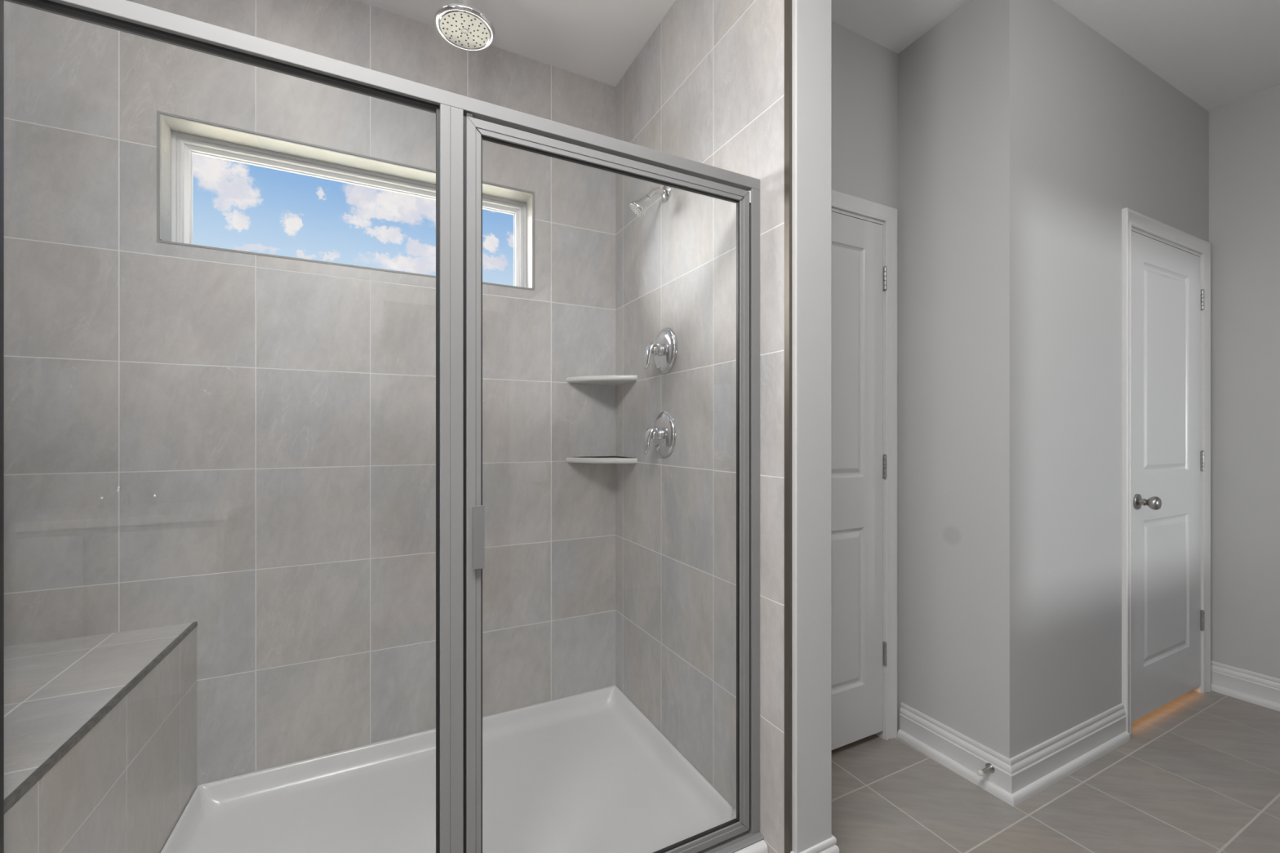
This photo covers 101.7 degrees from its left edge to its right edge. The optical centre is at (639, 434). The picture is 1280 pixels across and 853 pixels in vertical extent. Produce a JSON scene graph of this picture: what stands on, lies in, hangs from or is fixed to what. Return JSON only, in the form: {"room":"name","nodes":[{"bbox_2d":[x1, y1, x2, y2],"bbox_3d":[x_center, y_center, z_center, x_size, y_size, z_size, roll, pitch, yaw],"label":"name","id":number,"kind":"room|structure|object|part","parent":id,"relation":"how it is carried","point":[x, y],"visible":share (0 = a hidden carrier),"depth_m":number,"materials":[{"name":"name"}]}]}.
{"room":"bathroom","nodes":[
{"label":"bathroom","id":0,"kind":"room"},
{"bbox_2d":[4,0,615,786],"bbox_3d":[-0.983,-0.166,1.945,2.157,2.743,0.160,0,0,-27],"label":"wall","id":1,"kind":"structure","parent":0,"point":[242,446],"depth_m":1.75,"materials":[{"name":"tile"}]},
{"bbox_2d":[156,110,534,290],"bbox_3d":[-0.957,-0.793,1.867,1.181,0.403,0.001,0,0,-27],"label":"trim","id":2,"kind":"structure","parent":1,"relation":"attached to","point":[157,112],"depth_m":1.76,"materials":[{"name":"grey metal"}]},
{"bbox_2d":[160,113,533,203],"bbox_3d":[-0.979,-0.986,1.909,1.168,0.004,0.091,0,0,-27],"label":"trim","id":3,"kind":"structure","parent":1,"relation":"attached to","point":[175,124],"depth_m":1.82,"materials":[{"name":"stone"}]},
{"bbox_2d":[171,130,526,287],"bbox_3d":[-1.008,-0.784,1.967,1.168,0.408,0.039,0,0,-27],"label":"window","id":4,"kind":"structure","parent":1,"relation":"in","point":[184,145],"depth_m":1.84,"materials":[{"name":"white plastic"}]},
{"bbox_2d":[566,375,637,385],"bbox_3d":[-0.161,-0.231,2.153,0.228,0.022,0.214,0,0,-27],"label":"corner shelf","id":5,"kind":"object","parent":1,"relation":"attached to","point":[599,380],"visible":1,"depth_m":2.14,"materials":[{"name":"grey ceramic"}]},
{"bbox_2d":[566,456,637,463],"bbox_3d":[-0.161,0.107,2.153,0.228,0.024,0.214,0,0,-27],"label":"corner shelf","id":6,"kind":"object","parent":1,"relation":"attached to","point":[588,460],"visible":1,"depth_m":2.13,"materials":[{"name":"grey ceramic"}]},
{"bbox_2d":[615,0,831,852],"bbox_3d":[0.202,-0.166,1.844,0.137,2.743,1.096,0,0,-27],"label":"wall","id":7,"kind":"structure","parent":0,"point":[707,86],"depth_m":1.60,"materials":[{"name":"tile"}]},
{"bbox_2d":[630,185,671,217],"bbox_3d":[0.032,-0.846,1.877,0.144,0.136,0.070,0,0,-21],"label":"shower head","id":8,"kind":"object","parent":7,"relation":"attached to","point":[639,207],"visible":0.99,"depth_m":1.86},
{"bbox_3d":[0.061,-0.868,1.880,0.083,0.049,0.020,0,0,-27],"label":"arm","id":9,"kind":"part","parent":8,"relation":"part of","materials":[{"name":"silver metal"}]},
{"bbox_2d":[643,411,675,457],"bbox_3d":[0.052,-0.001,1.892,0.088,0.168,0.168,0,0,-27],"label":"shower valve","id":10,"kind":"object","parent":7,"relation":"attached to","point":[663,433],"visible":1,"depth_m":1.87,"materials":[{"name":"silver metal"}]},
{"bbox_3d":[0.042,0.020,1.886,0.064,0.101,0.044,0,0,-27],"label":"lever","id":11,"kind":"part","parent":10,"relation":"part of","materials":[{"name":"silver metal"}]},
{"bbox_2d":[644,327,676,373],"bbox_3d":[0.055,-0.307,1.887,0.088,0.168,0.168,0,0,-27],"label":"shower valve","id":12,"kind":"object","parent":7,"relation":"attached to","point":[664,349],"visible":1,"depth_m":1.87,"materials":[{"name":"silver metal"}]},
{"bbox_3d":[0.044,-0.285,1.882,0.064,0.101,0.044,0,0,-27],"label":"lever","id":13,"kind":"part","parent":12,"relation":"part of","materials":[{"name":"silver metal"}]},
{"bbox_2d":[784,0,791,852],"bbox_3d":[0.384,-0.166,1.349,0.011,2.743,0.018,0,0,-27],"label":"trim","id":14,"kind":"structure","parent":7,"relation":"attached to","point":[788,3],"depth_m":1.34,"materials":[{"name":"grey metal"}]},
{"bbox_2d":[790,835,839,852],"bbox_3d":[0.375,1.139,1.515,0.180,0.134,0.405,0,0,-27],"label":"baseboard","id":15,"kind":"structure","parent":7,"relation":"attached to","point":[828,846],"depth_m":1.37,"materials":[{"name":"white paint"}]},
{"bbox_2d":[355,0,1279,111],"bbox_3d":[0.684,-1.597,0.791,5.378,0.120,3.730,0,0,-27],"label":"ceiling","id":16,"kind":"structure","parent":0,"point":[1217,53],"depth_m":1.98,"materials":[{"name":"white paint"}]},
{"bbox_2d":[434,0,495,50],"bbox_3d":[-0.540,-1.391,1.609,0.179,0.291,0.179,0,0,-27],"label":"shower head","id":17,"kind":"object","parent":16,"relation":"hanging from","point":[462,25],"visible":1,"depth_m":1.60},
{"bbox_2d":[831,21,897,733],"bbox_3d":[0.659,-0.166,1.975,0.796,2.743,0.120,0,0,-27],"label":"wall","id":18,"kind":"structure","parent":0,"point":[864,72],"depth_m":2.01,"materials":[{"name":"grey paint"}]},
{"bbox_2d":[831,211,886,750],"bbox_3d":[0.691,0.172,1.935,0.620,2.000,0.048,0,0,-27],"label":"door","id":19,"kind":"structure","parent":18,"relation":"in","point":[859,274],"depth_m":2.00,"materials":[{"name":"grey paint"}]},
{"bbox_2d":[831,189,897,740],"bbox_3d":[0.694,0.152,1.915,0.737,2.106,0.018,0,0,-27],"label":"trim","id":20,"kind":"structure","parent":18,"relation":"attached to","point":[841,201],"depth_m":2.06,"materials":[{"name":"white paint"}]},
{"bbox_2d":[897,0,1029,759],"bbox_3d":[1.157,-0.166,1.992,0.132,2.743,0.541,0,0,-27],"label":"wall","id":21,"kind":"structure","parent":0,"point":[963,85],"depth_m":1.85,"materials":[{"name":"grey paint"}]},
{"bbox_2d":[976,763,995,776],"bbox_3d":[1.157,1.130,1.750,0.068,0.032,0.032,0,0,-27],"label":"door stop","id":22,"kind":"object","parent":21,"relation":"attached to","point":[988,767],"visible":1,"depth_m":1.75,"materials":[{"name":"grey metal"}]},
{"bbox_3d":[1.162,1.130,1.752,0.059,0.032,0.032,0,0,-27],"label":"rod","id":23,"kind":"part","parent":22,"relation":"part of","materials":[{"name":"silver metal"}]},
{"bbox_2d":[831,690,1279,852],"bbox_3d":[0.693,1.266,0.773,5.378,0.120,3.450,0,0,-27],"label":"floor","id":24,"kind":"structure","parent":0,"point":[1198,772],"depth_m":1.73,"materials":[{"name":"tile"}]},
{"bbox_2d":[4,621,197,852],"bbox_3d":[-1.387,0.897,1.127,0.453,0.616,0.930,0,0,-27],"label":"shower bench","id":25,"kind":"object","parent":24,"relation":"on","point":[100,730],"visible":0.94,"depth_m":1.22,"materials":[{"name":"tile"}]},
{"bbox_2d":[160,685,768,852],"bbox_3d":[-0.537,1.156,1.518,1.475,0.098,1.002,0,0,-27],"label":"shower pan","id":26,"kind":"object","parent":24,"relation":"on","point":[588,772],"visible":0.82,"depth_m":1.69,"materials":[{"name":"white plastic"}]},
{"bbox_2d":[0,0,764,852],"bbox_3d":[-0.336,0.201,1.113,1.484,1.812,0.058,0,0,-27],"label":"shower door frame","id":27,"kind":"structure","parent":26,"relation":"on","point":[463,122],"depth_m":1.09,"materials":[{"name":"silver metal"}]},
{"bbox_3d":[-0.394,0.209,1.085,0.045,1.770,0.030,0,0,-27],"label":"post","id":28,"kind":"part","parent":27,"relation":"part of","materials":[{"name":"silver metal"}]},
{"bbox_3d":[-0.338,0.214,1.090,0.022,0.132,0.015,0,0,-27],"label":"pull handle","id":29,"kind":"part","parent":27,"relation":"part of","materials":[{"name":"silver metal"}]},
{"bbox_3d":[-0.035,0.208,1.263,0.742,1.745,0.020,0,0,-27],"label":"shower door","id":30,"kind":"part","parent":27,"relation":"part of","materials":[{"name":"clear glass"}]},
{"bbox_3d":[-0.334,1.100,1.109,1.484,0.014,0.050,0,0,-27],"label":"sill","id":31,"kind":"part","parent":27,"relation":"part of","materials":[{"name":"silver metal"}]},
{"bbox_2d":[1029,0,1208,749],"bbox_3d":[1.990,-0.166,2.181,1.547,2.743,0.120,0,0,-27],"label":"wall","id":32,"kind":"structure","parent":0,"point":[1108,135],"depth_m":1.93,"materials":[{"name":"grey paint"}]},
{"bbox_2d":[897,702,1130,807],"bbox_3d":[1.474,1.139,2.062,0.814,0.134,0.430,0,0,-27],"label":"baseboard","id":33,"kind":"structure","parent":32,"relation":"attached to","point":[1015,780],"depth_m":1.86,"materials":[{"name":"white paint"}]},
{"bbox_2d":[1121,207,1210,735],"bbox_3d":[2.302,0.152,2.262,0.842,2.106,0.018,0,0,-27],"label":"trim","id":34,"kind":"structure","parent":32,"relation":"attached to","point":[1131,218],"depth_m":2.13,"materials":[{"name":"white paint"}]},
{"bbox_2d":[1131,231,1204,723],"bbox_3d":[2.312,0.172,2.256,0.724,2.000,0.108,0,0,-27],"label":"door","id":35,"kind":"structure","parent":32,"relation":"in","point":[1167,300],"depth_m":2.26,"materials":[{"name":"grey paint"}]},
{"bbox_3d":[2.055,0.275,2.106,0.065,0.065,0.074,0,0,-27],"label":"knob","id":36,"kind":"part","parent":35,"relation":"part of","materials":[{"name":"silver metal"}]},
{"bbox_2d":[1208,84,1279,679],"bbox_3d":[2.999,-0.166,2.038,0.120,2.743,3.610,0,0,-27],"label":"wall","id":37,"kind":"structure","parent":0,"point":[1244,134],"depth_m":2.38,"materials":[{"name":"grey paint"}]},
{"bbox_2d":[1210,660,1279,711],"bbox_3d":[3.224,1.139,1.435,0.026,0.134,2.330,0,0,-27],"label":"baseboard","id":38,"kind":"structure","parent":37,"relation":"attached to","point":[1253,687],"depth_m":2.36,"materials":[{"name":"white paint"}]}
]}

